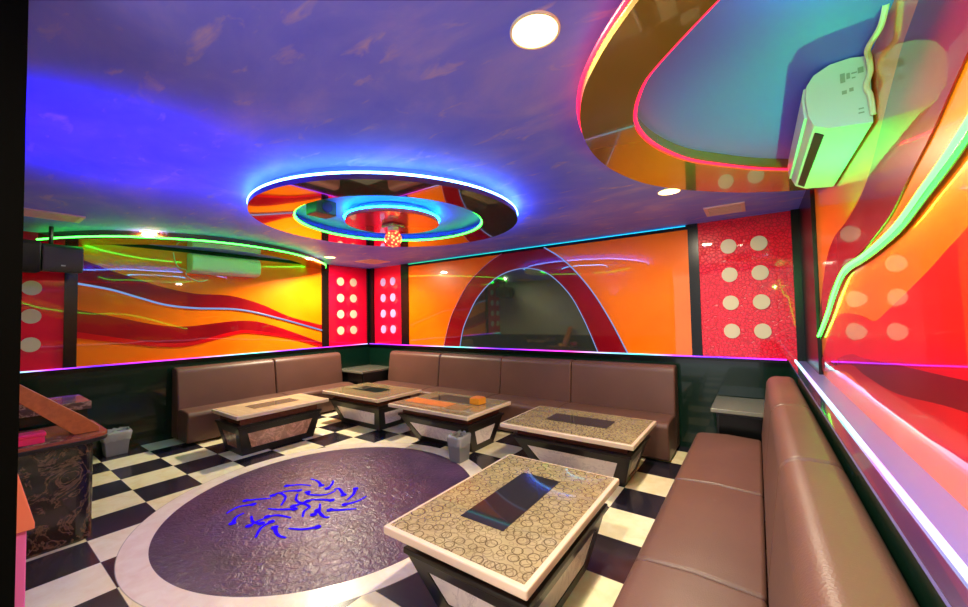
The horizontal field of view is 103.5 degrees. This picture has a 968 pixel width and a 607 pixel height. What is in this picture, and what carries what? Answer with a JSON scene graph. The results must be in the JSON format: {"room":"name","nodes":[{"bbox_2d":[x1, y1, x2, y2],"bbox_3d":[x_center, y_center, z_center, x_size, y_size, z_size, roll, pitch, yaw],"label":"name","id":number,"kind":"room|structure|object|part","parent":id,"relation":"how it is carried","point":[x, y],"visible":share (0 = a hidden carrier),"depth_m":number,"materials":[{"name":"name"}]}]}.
{"room":"karaoke room","nodes":[
{"label":"karaoke room","id":0,"kind":"room"},
{"bbox_2d":[25,410,768,606],"bbox_3d":[-1.329,1.657,2.908,6.848,0.100,6.503,-3,-2,35],"label":"floor","id":1,"kind":"structure","parent":0,"point":[161,535],"depth_m":2.73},
{"bbox_2d":[15,475,34,606],"bbox_3d":[-1.979,0.989,1.593,0.240,1.168,0.112,-3,-2,35],"label":"lectern","id":2,"kind":"object","parent":1,"relation":"on","point":[25,521],"visible":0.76,"depth_m":1.55,"materials":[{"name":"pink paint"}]},
{"bbox_2d":[19,394,91,430],"bbox_3d":[-3.547,1.202,2.992,0.510,0.900,0.574,-3,-2,35],"label":"counter","id":3,"kind":"object","parent":1,"relation":"on","point":[28,419],"depth_m":2.92,"materials":[{"name":"brown stone"}]},
{"bbox_2d":[19,404,27,409],"bbox_3d":[-3.433,0.762,2.792,0.060,0.040,0.362,-3,-2,35],"label":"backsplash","id":4,"kind":"structure","parent":3,"relation":"on","point":[21,407],"depth_m":2.80,"materials":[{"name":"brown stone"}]},
{"bbox_2d":[19,394,91,418],"bbox_3d":[-3.554,0.823,3.006,0.510,0.060,0.574,-3,-2,35],"label":"shelf","id":5,"kind":"object","parent":3,"relation":"attached to","point":[78,403],"depth_m":3.04,"materials":[{"name":"brown stone"}]},
{"bbox_2d":[18,420,107,559],"bbox_3d":[-3.049,1.268,2.635,0.630,0.721,0.574,-3,-2,35],"label":"bar counter","id":6,"kind":"object","parent":1,"relation":"on","point":[55,474],"depth_m":2.53,"materials":[{"name":"black stone"}]},
{"bbox_2d":[18,430,45,446],"bbox_3d":[-2.929,0.863,2.410,0.115,0.068,0.205,-3,-2,35],"label":"box","id":7,"kind":"object","parent":6,"relation":"on","point":[33,437],"visible":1,"depth_m":2.42,"materials":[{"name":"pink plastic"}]},
{"bbox_2d":[18,436,44,446],"bbox_3d":[-2.930,0.876,2.408,0.105,0.043,0.200,-3,-2,35],"label":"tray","id":8,"kind":"object","parent":7,"relation":"on","point":[25,440],"depth_m":2.41,"materials":[{"name":"pink plastic"}]},
{"bbox_3d":[-2.930,0.842,2.411,0.115,0.025,0.205,-3,-2,35],"label":"lid","id":9,"kind":"part","parent":7,"relation":"part of","materials":[{"name":"red plastic"}]},
{"bbox_2d":[19,385,99,434],"bbox_3d":[-2.943,0.673,2.587,0.100,0.472,0.470,-3,-2,35],"label":"wooden plank","id":10,"kind":"object","parent":6,"relation":"on","point":[62,416],"visible":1,"depth_m":2.58,"materials":[{"name":"orange wood"}]},
{"bbox_2d":[18,420,107,452],"bbox_3d":[-3.055,0.927,2.647,0.630,0.023,0.574,-3,-2,35],"label":"countertop","id":11,"kind":"structure","parent":6,"relation":"on","point":[52,431],"depth_m":2.64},
{"bbox_2d":[100,426,132,457],"bbox_3d":[-4.192,1.571,4.340,0.217,0.278,0.252,-3,-2,35],"label":"waste bin","id":12,"kind":"object","parent":1,"relation":"on","point":[116,442],"visible":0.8,"depth_m":4.29,"materials":[{"name":"grey"}]},
{"bbox_2d":[171,352,354,443],"bbox_3d":[-3.079,1.274,5.652,0.600,0.885,2.336,-3,-2,35],"label":"sofa","id":13,"kind":"object","parent":1,"relation":"on","point":[197,390],"visible":0.62,"depth_m":5.31,"materials":[{"name":"brown leather"}]},
{"bbox_3d":[-3.558,1.271,5.296,0.235,0.885,1.197,-3,-2,35],"label":"backrest","id":14,"kind":"part","parent":13,"relation":"part of","materials":[{"name":"brown leather"}]},
{"bbox_3d":[-3.307,1.501,5.112,0.361,0.382,1.201,-3,-2,35],"label":"seat","id":15,"kind":"part","parent":13,"relation":"part of","materials":[{"name":"brown leather"}]},
{"bbox_3d":[-2.877,1.291,6.248,0.235,0.885,1.127,-3,-2,35],"label":"backrest","id":16,"kind":"part","parent":13,"relation":"part of","materials":[{"name":"brown leather"}]},
{"bbox_3d":[-2.627,1.522,6.064,0.361,0.382,1.131,-3,-2,35],"label":"seat","id":17,"kind":"part","parent":13,"relation":"part of","materials":[{"name":"brown leather"}]},
{"bbox_2d":[211,393,328,455],"bbox_3d":[-2.624,1.468,4.745,0.697,0.454,1.090,-3,-2,35],"label":"coffee table","id":18,"kind":"object","parent":1,"relation":"on","point":[256,426],"visible":1,"depth_m":4.47,"materials":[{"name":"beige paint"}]},
{"bbox_3d":[-2.876,1.532,4.325,0.368,0.168,0.034,-3,-2,35],"label":"inset panel","id":19,"kind":"part","parent":18,"relation":"part of","materials":[{"name":"pink stone"}]},
{"bbox_2d":[220,404,316,425],"bbox_3d":[-2.629,1.323,4.702,0.530,0.072,0.900,-3,-2,35],"label":"shelf","id":20,"kind":"object","parent":18,"relation":"attached to","point":[267,417],"depth_m":4.44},
{"bbox_3d":[-2.631,1.242,4.755,0.250,0.002,0.540,-3,-2,35],"label":"glass panel","id":21,"kind":"part","parent":18,"relation":"part of","materials":[{"name":"brown glass"}]},
{"bbox_3d":[-2.405,1.531,4.534,0.022,0.168,0.750,-3,-2,35],"label":"inset panel","id":22,"kind":"part","parent":18,"relation":"part of","materials":[{"name":"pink stone"}]},
{"bbox_2d":[226,479,366,537],"bbox_3d":[-1.485,1.612,3.061,0.928,0.003,0.902,-3,-2,35],"label":"decal","id":23,"kind":"object","parent":1,"relation":"on","point":[275,530],"depth_m":3.00,"materials":[{"name":"blue paint"}]},
{"bbox_2d":[342,365,388,384],"bbox_3d":[-2.118,1.460,6.857,0.740,0.600,0.715,-3,-2,35],"label":"side table","id":24,"kind":"object","parent":1,"relation":"on","point":[365,373],"visible":0.38,"depth_m":6.63,"materials":[{"name":"black stone"}]},
{"bbox_3d":[-2.297,1.454,6.589,0.640,0.480,0.010,-3,-2,35],"label":"door","id":25,"kind":"part","parent":24,"relation":"part of","materials":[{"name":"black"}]},
{"bbox_2d":[322,382,421,430],"bbox_3d":[-1.623,1.476,5.520,1.245,0.454,0.795,-3,-2,35],"label":"coffee table","id":26,"kind":"object","parent":1,"relation":"on","point":[363,404],"visible":0.91,"depth_m":5.25,"materials":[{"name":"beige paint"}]},
{"bbox_3d":[-1.768,1.544,5.285,0.831,0.169,0.050,-3,-2,35],"label":"inset panel","id":27,"kind":"part","parent":26,"relation":"part of","materials":[{"name":"white stone"}]},
{"bbox_2d":[333,395,409,405],"bbox_3d":[-1.627,1.332,5.511,1.020,0.072,0.560,-3,-2,35],"label":"shelf","id":28,"kind":"object","parent":26,"relation":"attached to","point":[384,403],"depth_m":5.23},
{"bbox_3d":[-1.646,1.252,5.575,0.580,0.002,0.260,-3,-2,35],"label":"glass panel","id":29,"kind":"part","parent":26,"relation":"part of","materials":[{"name":"grey"}]},
{"bbox_3d":[-1.225,1.531,5.214,0.050,0.169,0.380,-3,-2,35],"label":"inset panel","id":30,"kind":"part","parent":26,"relation":"part of","materials":[{"name":"white stone"}]},
{"bbox_2d":[388,392,510,452],"bbox_3d":[-0.414,1.421,4.617,1.225,0.454,0.860,-3,-2,35],"label":"coffee table","id":31,"kind":"object","parent":1,"relation":"on","point":[429,423],"visible":0.9,"depth_m":4.37,"materials":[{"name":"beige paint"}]},
{"bbox_2d":[404,397,455,406],"bbox_3d":[-0.661,1.199,4.642,0.670,0.003,0.205,-3,-2,35],"label":"mat","id":32,"kind":"object","parent":31,"relation":"on","point":[417,400],"visible":1,"depth_m":4.62,"materials":[{"name":"orange"}]},
{"bbox_3d":[-0.536,1.486,4.374,0.815,0.170,0.088,-3,-2,35],"label":"inset panel","id":33,"kind":"part","parent":31,"relation":"part of","materials":[{"name":"white stone"}]},
{"bbox_3d":[-0.338,1.198,4.777,0.640,0.002,0.280,-3,-2,35],"label":"glass panel","id":34,"kind":"part","parent":31,"relation":"part of","materials":[{"name":"grey"}]},
{"bbox_2d":[403,409,498,424],"bbox_3d":[-0.406,1.276,4.590,1.000,0.072,0.600,-3,-2,35],"label":"shelf","id":35,"kind":"object","parent":31,"relation":"attached to","point":[446,419],"depth_m":4.30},
{"bbox_2d":[470,396,485,404],"bbox_3d":[-0.074,1.142,4.504,0.140,0.079,0.140,-3,-2,35],"label":"tissue box","id":36,"kind":"object","parent":31,"relation":"on","point":[475,400],"visible":1,"depth_m":4.46,"materials":[{"name":"orange plastic"}]},
{"bbox_3d":[0.001,1.475,4.300,0.039,0.169,0.396,-3,-2,35],"label":"inset panel","id":37,"kind":"part","parent":31,"relation":"part of","materials":[{"name":"white stone"}]},
{"bbox_2d":[447,430,470,463],"bbox_3d":[-0.256,1.481,3.950,0.186,0.278,0.217,-3,-2,35],"label":"waste bin","id":38,"kind":"object","parent":1,"relation":"on","point":[458,442],"visible":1,"depth_m":3.89,"materials":[{"name":"grey"}]},
{"bbox_2d":[384,454,618,606],"bbox_3d":[0.179,1.322,2.136,0.813,0.454,1.187,-3,-2,35],"label":"coffee table","id":39,"kind":"object","parent":1,"relation":"on","point":[518,531],"visible":1,"depth_m":1.88,"materials":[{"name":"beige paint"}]},
{"bbox_3d":[-0.065,1.386,1.760,0.452,0.170,0.072,-3,-2,35],"label":"inset panel","id":40,"kind":"part","parent":39,"relation":"part of","materials":[{"name":"white stone"}]},
{"bbox_3d":[0.174,1.096,2.158,0.260,0.002,0.650,-3,-2,35],"label":"glass panel","id":41,"kind":"part","parent":39,"relation":"part of","materials":[{"name":"grey"}]},
{"bbox_3d":[0.418,1.383,1.926,0.044,0.169,0.711,-3,-2,35],"label":"inset panel","id":42,"kind":"part","parent":39,"relation":"part of","materials":[{"name":"white stone"}]},
{"bbox_2d":[374,350,679,460],"bbox_3d":[0.112,1.200,5.308,4.591,0.885,0.660,-3,-2,35],"label":"sofa","id":43,"kind":"object","parent":1,"relation":"on","point":[647,391],"visible":0.54,"depth_m":4.79,"materials":[{"name":"brown leather"}]},
{"bbox_3d":[-1.336,1.501,6.189,1.191,0.382,0.421,-3,-2,35],"label":"seat","id":44,"kind":"part","parent":43,"relation":"part of","materials":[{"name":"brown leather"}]},
{"bbox_3d":[-1.148,1.265,6.467,1.187,0.885,0.235,-3,-2,35],"label":"backrest","id":45,"kind":"part","parent":43,"relation":"part of","materials":[{"name":"brown leather"}]},
{"bbox_3d":[-0.376,1.458,5.504,1.161,0.382,0.421,-3,-2,35],"label":"seat","id":46,"kind":"part","parent":43,"relation":"part of","materials":[{"name":"brown leather"}]},
{"bbox_3d":[-0.188,1.223,5.782,1.157,0.885,0.235,-3,-2,35],"label":"backrest","id":47,"kind":"part","parent":43,"relation":"part of","materials":[{"name":"brown leather"}]},
{"bbox_3d":[0.525,1.418,4.861,1.046,0.382,0.421,-3,-2,35],"label":"seat","id":48,"kind":"part","parent":43,"relation":"part of","materials":[{"name":"brown leather"}]},
{"bbox_3d":[0.713,1.183,5.139,1.042,0.885,0.235,-3,-2,35],"label":"backrest","id":49,"kind":"part","parent":43,"relation":"part of","materials":[{"name":"brown leather"}]},
{"bbox_3d":[1.434,1.378,4.212,1.181,0.382,0.421,-3,-2,35],"label":"seat","id":50,"kind":"part","parent":43,"relation":"part of","materials":[{"name":"brown leather"}]},
{"bbox_3d":[1.622,1.142,4.491,1.177,0.885,0.235,-3,-2,35],"label":"backrest","id":51,"kind":"part","parent":43,"relation":"part of","materials":[{"name":"brown leather"}]},
{"bbox_2d":[500,406,656,485],"bbox_3d":[0.908,1.361,3.665,1.245,0.454,0.845,-3,-2,35],"label":"coffee table","id":52,"kind":"object","parent":1,"relation":"on","point":[602,444],"visible":0.98,"depth_m":3.45,"materials":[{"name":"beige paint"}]},
{"bbox_3d":[0.795,1.428,3.467,0.855,0.170,0.104,-3,-2,35],"label":"inset panel","id":53,"kind":"part","parent":52,"relation":"part of","materials":[{"name":"white stone"}]},
{"bbox_2d":[517,430,629,453],"bbox_3d":[0.915,1.218,3.654,1.040,0.072,0.570,-3,-2,35],"label":"shelf","id":54,"kind":"object","parent":52,"relation":"attached to","point":[605,448],"depth_m":3.37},
{"bbox_3d":[0.930,1.136,3.706,0.610,0.002,0.270,-3,-2,35],"label":"glass panel","id":55,"kind":"part","parent":52,"relation":"part of","materials":[{"name":"grey"}]},
{"bbox_3d":[1.324,1.416,3.367,0.061,0.169,0.374,-3,-2,35],"label":"inset panel","id":56,"kind":"part","parent":52,"relation":"part of","materials":[{"name":"white stone"}]},
{"bbox_2d":[710,396,764,480],"bbox_3d":[2.523,1.255,3.580,0.610,0.600,0.660,-3,-2,35],"label":"side table","id":57,"kind":"object","parent":1,"relation":"on","point":[735,416],"visible":0.36,"depth_m":3.43,"materials":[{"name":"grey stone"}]},
{"bbox_3d":[2.360,1.250,3.334,0.510,0.480,0.010,-3,-2,35],"label":"door","id":58,"kind":"part","parent":57,"relation":"part of","materials":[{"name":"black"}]},
{"bbox_2d":[613,376,919,606],"bbox_3d":[1.229,1.038,1.885,0.730,0.925,3.426,-3,-2,35],"label":"sofa","id":59,"kind":"object","parent":1,"relation":"on","point":[706,545],"visible":1,"depth_m":1.51,"materials":[{"name":"brown leather"}]},
{"bbox_3d":[0.503,1.285,1.058,0.491,0.382,1.246,-3,-2,35],"label":"seat","id":60,"kind":"part","parent":59,"relation":"part of","materials":[{"name":"brown leather"}]},
{"bbox_3d":[1.154,1.304,1.969,0.491,0.382,0.986,-3,-2,35],"label":"seat","id":61,"kind":"part","parent":59,"relation":"part of","materials":[{"name":"brown leather"}]},
{"bbox_3d":[1.788,1.323,2.856,0.491,0.382,1.186,-3,-2,35],"label":"seat","id":62,"kind":"part","parent":59,"relation":"part of","materials":[{"name":"brown leather"}]},
{"bbox_3d":[2.081,1.048,2.652,0.235,0.925,1.182,-3,-2,35],"label":"backrest","id":63,"kind":"part","parent":59,"relation":"part of","materials":[{"name":"brown leather"}]},
{"bbox_3d":[1.448,1.030,1.766,0.235,0.925,0.982,-3,-2,35],"label":"backrest","id":64,"kind":"part","parent":59,"relation":"part of","materials":[{"name":"brown leather"}]},
{"bbox_3d":[0.797,1.010,0.854,0.235,0.925,1.242,-3,-2,35],"label":"backrest","id":65,"kind":"part","parent":59,"relation":"part of","materials":[{"name":"brown leather"}]},
{"bbox_2d":[23,0,805,268],"bbox_3d":[-1.379,-0.899,2.998,6.848,0.100,6.503,-3,-2,35],"label":"ceiling","id":66,"kind":"structure","parent":0,"point":[165,116],"depth_m":1.81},
{"bbox_2d":[22,226,83,272],"bbox_3d":[-4.310,-0.529,3.761,0.320,0.472,0.470,-3,-2,35],"label":"speaker","id":67,"kind":"object","parent":66,"relation":"hanging from","point":[37,257],"visible":0.81,"depth_m":3.70},
{"bbox_2d":[22,239,40,272],"bbox_3d":[-4.392,-0.455,3.643,0.320,0.319,0.185,-3,-2,35],"label":"grille","id":68,"kind":"object","parent":67,"relation":"attached to","point":[31,248],"depth_m":3.58,"materials":[{"name":"black"}]},
{"bbox_2d":[24,208,85,222],"bbox_3d":[-3.852,-0.780,3.378,0.310,0.014,0.410,-3,-2,35],"label":"ceiling vent","id":69,"kind":"object","parent":66,"relation":"in","point":[28,212],"visible":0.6,"depth_m":3.39,"materials":[{"name":"pink"}]},
{"bbox_2d":[139,230,158,232],"bbox_3d":[-3.586,-0.763,4.094,0.172,0.008,0.172,-3,-2,35],"label":"recessed light","id":70,"kind":"object","parent":66,"relation":"in","point":[140,230],"visible":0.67,"depth_m":4.04,"materials":[{"name":"beige"}]},
{"bbox_2d":[36,230,325,268],"bbox_3d":[-3.270,-0.695,5.024,1.254,0.092,3.324,-3,-2,35],"label":"ceiling soffit","id":71,"kind":"structure","parent":66,"relation":"attached to","point":[93,237],"depth_m":4.22,"materials":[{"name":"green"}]},
{"bbox_2d":[355,259,389,263],"bbox_3d":[-1.886,-0.710,6.464,0.420,0.014,0.400,-3,-2,35],"label":"ceiling vent","id":72,"kind":"object","parent":66,"relation":"in","point":[368,261],"visible":1,"depth_m":6.44,"materials":[{"name":"pink"}]},
{"bbox_2d":[247,167,517,246],"bbox_3d":[-0.840,-0.788,3.525,2.298,0.106,2.298,-3,-2,35],"label":"ring","id":73,"kind":"object","parent":66,"relation":"attached to","point":[467,211],"visible":0.92,"depth_m":2.95,"materials":[{"name":"red"}]},
{"bbox_2d":[306,199,335,218],"bbox_3d":[-1.318,-0.774,3.097,0.158,0.120,0.180,-3,-2,35],"label":"stage light","id":74,"kind":"object","parent":73,"relation":"hanging from","point":[325,209],"visible":0.9,"depth_m":3.05,"materials":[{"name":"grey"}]},
{"bbox_3d":[-0.841,-0.833,3.526,1.798,0.008,1.798,-3,-2,35],"label":"recess plate","id":75,"kind":"part","parent":73,"relation":"part of","materials":[{"name":"blue"}]},
{"bbox_2d":[343,202,439,233],"bbox_3d":[-0.840,-0.782,3.525,0.866,0.093,0.866,-3,-2,35],"label":"ceiling disc","id":76,"kind":"object","parent":73,"relation":"hanging from","point":[370,217],"visible":0.94,"depth_m":3.32,"materials":[{"name":"red"}]},
{"bbox_2d":[382,221,404,246],"bbox_3d":[-0.837,-0.626,3.519,0.156,0.216,0.156,-3,-2,35],"label":"disco ball","id":77,"kind":"object","parent":76,"relation":"hanging from","point":[393,238],"visible":1,"depth_m":3.47,"materials":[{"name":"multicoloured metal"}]},
{"bbox_2d":[382,221,404,228],"bbox_3d":[-0.839,-0.716,3.522,0.150,0.036,0.150,-3,-2,35],"label":"socket","id":78,"kind":"object","parent":77,"relation":"attached to","point":[390,225],"depth_m":3.47,"materials":[{"name":"silver metal"}]},
{"bbox_3d":[-0.836,-0.596,3.518,0.156,0.156,0.156,-3,-2,35],"label":"globe","id":79,"kind":"part","parent":77,"relation":"part of","materials":[{"name":"red glass"}]},
{"bbox_2d":[510,10,559,49],"bbox_3d":[0.174,-0.934,1.308,0.172,0.008,0.172,-3,-2,35],"label":"recessed light","id":80,"kind":"object","parent":66,"relation":"in","point":[536,29],"visible":1,"depth_m":1.30,"materials":[{"name":"beige"}]},
{"bbox_2d":[657,188,680,194],"bbox_3d":[1.484,-0.898,3.059,0.172,0.008,0.172,-3,-2,35],"label":"recessed light","id":81,"kind":"object","parent":66,"relation":"in","point":[668,191],"visible":0.87,"depth_m":3.05,"materials":[{"name":"beige"}]},
{"bbox_2d":[703,201,744,216],"bbox_3d":[2.283,-0.891,3.619,0.320,0.014,0.350,-3,-2,35],"label":"ceiling vent","id":82,"kind":"object","parent":66,"relation":"in","point":[739,206],"visible":1,"depth_m":3.60,"materials":[{"name":"pink"}]},
{"bbox_2d":[577,0,893,192],"bbox_3d":[1.107,-0.890,1.878,1.119,0.091,3.062,-3,-2,35],"label":"ceiling recess","id":83,"kind":"structure","parent":66,"relation":"attached to","point":[696,95],"depth_m":1.57,"materials":[{"name":"brown"}]},
{"bbox_3d":[1.159,-0.938,1.724,0.836,0.006,2.300,-3,-2,35],"label":"recess plate","id":84,"kind":"part","parent":83,"relation":"part of","materials":[{"name":"blue"}]},
{"bbox_3d":[0.547,0.433,5.529,6.748,2.458,0.100,-3,-2,35],"label":"wall","id":85,"kind":"structure","parent":0,"visible":0},
{"bbox_2d":[369,268,374,342],"bbox_3d":[-2.164,0.051,7.382,0.113,1.460,0.050,-3,-2,35],"label":"trim","id":86,"kind":"structure","parent":85,"relation":"attached to","point":[371,271],"depth_m":7.36,"materials":[{"name":"black"}]},
{"bbox_2d":[374,265,400,343],"bbox_3d":[-1.801,0.035,7.140,0.760,1.460,0.022,-3,-2,35],"label":"panel","id":87,"kind":"object","parent":85,"relation":"attached to","point":[387,280],"visible":1,"depth_m":7.13,"materials":[{"name":"red"}]},
{"bbox_2d":[401,264,408,344],"bbox_3d":[-1.421,0.018,6.864,0.180,1.460,0.030,-3,-2,35],"label":"trim","id":88,"kind":"structure","parent":85,"relation":"attached to","point":[404,267],"depth_m":6.84,"materials":[{"name":"black"}]},
{"bbox_2d":[408,225,686,266],"bbox_3d":[0.456,-0.768,5.546,4.460,0.052,0.020,-3,-2,35],"label":"trim","id":89,"kind":"structure","parent":85,"relation":"attached to","point":[685,227],"depth_m":5.09,"materials":[{"name":"black"}]},
{"bbox_2d":[411,226,684,263],"bbox_3d":[0.445,-0.783,5.532,4.420,0.012,0.012,-3,-2,35],"label":"led strip","id":90,"kind":"object","parent":85,"relation":"attached to","point":[678,226],"visible":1,"depth_m":5.09,"materials":[{"name":"blue"}]},
{"bbox_2d":[408,230,691,355],"bbox_3d":[0.464,-0.051,5.513,4.460,1.426,0.039,-3,-2,35],"label":"arch panel","id":91,"kind":"object","parent":85,"relation":"attached to","point":[631,294],"visible":1,"depth_m":5.06,"materials":[{"name":"glass"}]},
{"bbox_2d":[370,346,789,446],"bbox_3d":[0.391,1.182,5.551,6.375,0.968,0.020,-3,-2,35],"label":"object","id":92,"kind":"structure","parent":85,"relation":"attached to","point":[700,382],"depth_m":4.16,"materials":[{"name":"green"}]},
{"bbox_2d":[369,344,788,363],"bbox_3d":[0.374,0.682,5.548,6.356,0.030,0.062,-3,-2,35],"label":"cap","id":93,"kind":"object","parent":92,"relation":"on","point":[506,350],"visible":0.93,"depth_m":4.65,"materials":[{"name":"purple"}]},
{"bbox_2d":[370,343,786,360],"bbox_3d":[0.364,0.661,5.528,6.315,0.014,0.014,-3,-2,35],"label":"led strip","id":94,"kind":"object","parent":93,"relation":"on","point":[370,343],"visible":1,"depth_m":4.67,"materials":[{"name":"purple"}]},
{"bbox_2d":[687,223,702,355],"bbox_3d":[2.321,-0.148,4.194,0.100,1.460,0.030,-3,-2,35],"label":"trim","id":95,"kind":"structure","parent":85,"relation":"attached to","point":[692,229],"depth_m":4.18,"materials":[{"name":"black"}]},
{"bbox_2d":[698,211,796,359],"bbox_3d":[2.688,-0.164,3.938,0.795,1.460,0.022,-3,-2,35],"label":"panel","id":96,"kind":"object","parent":85,"relation":"attached to","point":[746,263],"visible":1,"depth_m":3.92,"materials":[{"name":"red"}]},
{"bbox_2d":[790,209,805,360],"bbox_3d":[3.039,-0.181,3.669,0.090,1.460,0.050,-3,-2,35],"label":"trim","id":97,"kind":"structure","parent":85,"relation":"attached to","point":[794,214],"depth_m":3.66,"materials":[{"name":"black"}]},
{"bbox_3d":[-3.653,0.514,5.536,0.100,2.458,4.969,-3,-2,35],"label":"wall","id":98,"kind":"structure","parent":0,"visible":0},
{"bbox_2d":[20,231,64,371],"bbox_3d":[-4.762,-0.021,3.910,0.022,1.460,0.616,-3,-2,35],"label":"panel","id":99,"kind":"object","parent":98,"relation":"attached to","point":[42,313],"visible":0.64,"depth_m":4.03,"materials":[{"name":"red"}]},
{"bbox_2d":[63,244,78,367],"bbox_3d":[-4.551,-0.015,4.199,0.030,1.460,0.100,-3,-2,35],"label":"trim","id":100,"kind":"structure","parent":98,"relation":"attached to","point":[70,279],"depth_m":4.18,"materials":[{"name":"black"}]},
{"bbox_2d":[20,346,369,455],"bbox_3d":[-3.561,1.257,5.515,0.020,0.968,4.669,-3,-2,35],"label":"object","id":101,"kind":"structure","parent":98,"relation":"attached to","point":[139,398],"depth_m":4.59,"materials":[{"name":"green"}]},
{"bbox_2d":[20,344,368,375],"bbox_3d":[-3.564,0.758,5.529,0.035,0.030,4.669,-3,-2,35],"label":"cap","id":102,"kind":"object","parent":101,"relation":"on","point":[254,354],"visible":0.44,"depth_m":4.86,"materials":[{"name":"black"}]},
{"bbox_2d":[20,343,367,372],"bbox_3d":[-3.569,0.736,5.502,0.014,0.014,4.579,-3,-2,35],"label":"led strip","id":103,"kind":"object","parent":102,"relation":"on","point":[366,343],"visible":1,"depth_m":4.85,"materials":[{"name":"purple"}]},
{"bbox_2d":[76,245,321,366],"bbox_3d":[-3.668,0.035,5.430,0.034,1.412,2.936,-3,-2,35],"label":"panel","id":104,"kind":"object","parent":98,"relation":"attached to","point":[135,304],"visible":1,"depth_m":5.00,"materials":[{"name":"orange plastic"}]},
{"bbox_2d":[117,244,299,263],"bbox_3d":[-3.688,-0.694,5.459,0.020,0.048,2.930,-3,-2,35],"label":"trim","id":105,"kind":"structure","parent":98,"relation":"attached to","point":[128,245],"depth_m":5.24,"materials":[{"name":"black"}]},
{"bbox_2d":[187,253,260,277],"bbox_3d":[-3.630,-0.527,5.365,0.188,0.264,0.849,-3,-2,35],"label":"air conditioner","id":106,"kind":"object","parent":98,"relation":"attached to","point":[203,264],"visible":1,"depth_m":5.26,"materials":[{"name":"grey plastic"}]},
{"bbox_2d":[173,252,206,281],"bbox_3d":[-3.915,-0.475,5.092,0.012,0.368,0.388,-3,-2,35],"label":"power cable","id":107,"kind":"object","parent":106,"relation":"attached to","point":[173,252],"visible":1,"depth_m":5.04,"materials":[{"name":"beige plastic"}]},
{"bbox_2d":[321,264,328,346],"bbox_3d":[-2.781,0.038,6.676,0.030,1.460,0.130,-3,-2,35],"label":"trim","id":108,"kind":"structure","parent":98,"relation":"attached to","point":[324,272],"depth_m":6.66,"materials":[{"name":"black"}]},
{"bbox_2d":[329,265,366,345],"bbox_3d":[-2.511,0.046,7.061,0.022,1.460,0.810,-3,-2,35],"label":"panel","id":109,"kind":"object","parent":98,"relation":"attached to","point":[347,285],"visible":1,"depth_m":7.04,"materials":[{"name":"red"}]},
{"bbox_2d":[366,269,369,343],"bbox_3d":[-2.240,0.054,7.416,0.050,1.460,0.083,-3,-2,35],"label":"trim","id":110,"kind":"structure","parent":98,"relation":"attached to","point":[367,270],"depth_m":7.38,"materials":[{"name":"black"}]},
{"bbox_3d":[1.280,0.260,1.012,0.100,2.458,6.403,-3,-2,35],"label":"wall","id":111,"kind":"structure","parent":0,"visible":0},
{"bbox_2d":[798,189,823,374],"bbox_3d":[2.778,-0.190,3.252,0.030,1.460,0.933,-3,-2,35],"label":"trim","id":112,"kind":"structure","parent":111,"relation":"attached to","point":[807,215],"depth_m":3.07,"materials":[{"name":"black"}]},
{"bbox_2d":[788,56,872,188],"bbox_3d":[1.636,-0.802,1.857,0.200,0.272,0.906,-3,-2,35],"label":"air conditioner","id":113,"kind":"object","parent":111,"relation":"attached to","point":[834,117],"visible":0.98,"depth_m":1.53,"materials":[{"name":"grey plastic"}]},
{"bbox_3d":[1.564,-0.809,1.915,0.015,0.122,0.865,-3,-2,35],"label":"panel","id":114,"kind":"part","parent":113,"relation":"part of","materials":[{"name":"grey plastic"}]},
{"bbox_2d":[863,3,889,115],"bbox_3d":[1.359,-0.831,1.324,0.043,0.257,0.275,-3,-2,35],"label":"hose","id":115,"kind":"object","parent":113,"relation":"attached to","point":[884,11],"visible":1,"depth_m":1.40,"materials":[{"name":"beige"}]},
{"bbox_2d":[789,363,946,606],"bbox_3d":[1.482,1.008,1.467,0.153,0.986,5.403,-3,-2,35],"label":"baseboard","id":116,"kind":"structure","parent":111,"relation":"attached to","point":[923,590],"depth_m":0.96,"materials":[{"name":"green"}]},
{"bbox_2d":[789,360,967,606],"bbox_3d":[1.471,0.509,1.486,0.157,0.012,5.403,-3,-2,35],"label":"trim ledge","id":117,"kind":"object","parent":116,"relation":"on","point":[946,514],"visible":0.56,"depth_m":1.06,"materials":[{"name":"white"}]},
{"bbox_2d":[795,359,967,582],"bbox_3d":[1.455,0.497,1.515,0.016,0.016,5.233,-3,-2,35],"label":"led strip","id":118,"kind":"object","parent":117,"relation":"on","point":[942,543],"visible":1,"depth_m":0.92,"materials":[{"name":"white"}]},
{"bbox_2d":[789,360,967,606],"bbox_3d":[1.424,0.504,1.519,0.042,0.002,5.403,-3,-2,35],"label":"trim","id":119,"kind":"structure","parent":111,"relation":"attached to","point":[947,578],"depth_m":0.86,"materials":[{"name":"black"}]},
{"bbox_2d":[814,0,967,510],"bbox_3d":[1.216,-0.235,1.068,0.033,1.456,4.403,-3,-2,35],"label":"panel","id":120,"kind":"object","parent":111,"relation":"attached to","point":[892,229],"visible":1,"depth_m":1.14,"materials":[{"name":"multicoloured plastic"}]},
{"bbox_2d":[820,130,967,338],"bbox_3d":[1.217,-0.211,1.066,0.004,0.879,4.400,-3,-2,35],"label":"diffuser","id":121,"kind":"object","parent":120,"relation":"attached to","point":[910,280],"depth_m":1.23,"materials":[{"name":"green plastic"}]},
{"bbox_3d":[-3.127,0.389,2.256,4.573,2.458,0.160,-3,-2,35],"label":"wall","id":122,"kind":"structure","parent":0,"visible":0},
{"bbox_2d":[0,0,28,606],"bbox_3d":[-1.245,0.305,0.908,0.060,2.458,0.171,-3,-2,35],"label":"door frame","id":123,"kind":"structure","parent":122,"relation":"attached to","point":[13,13],"depth_m":0.96,"materials":[{"name":"black"}]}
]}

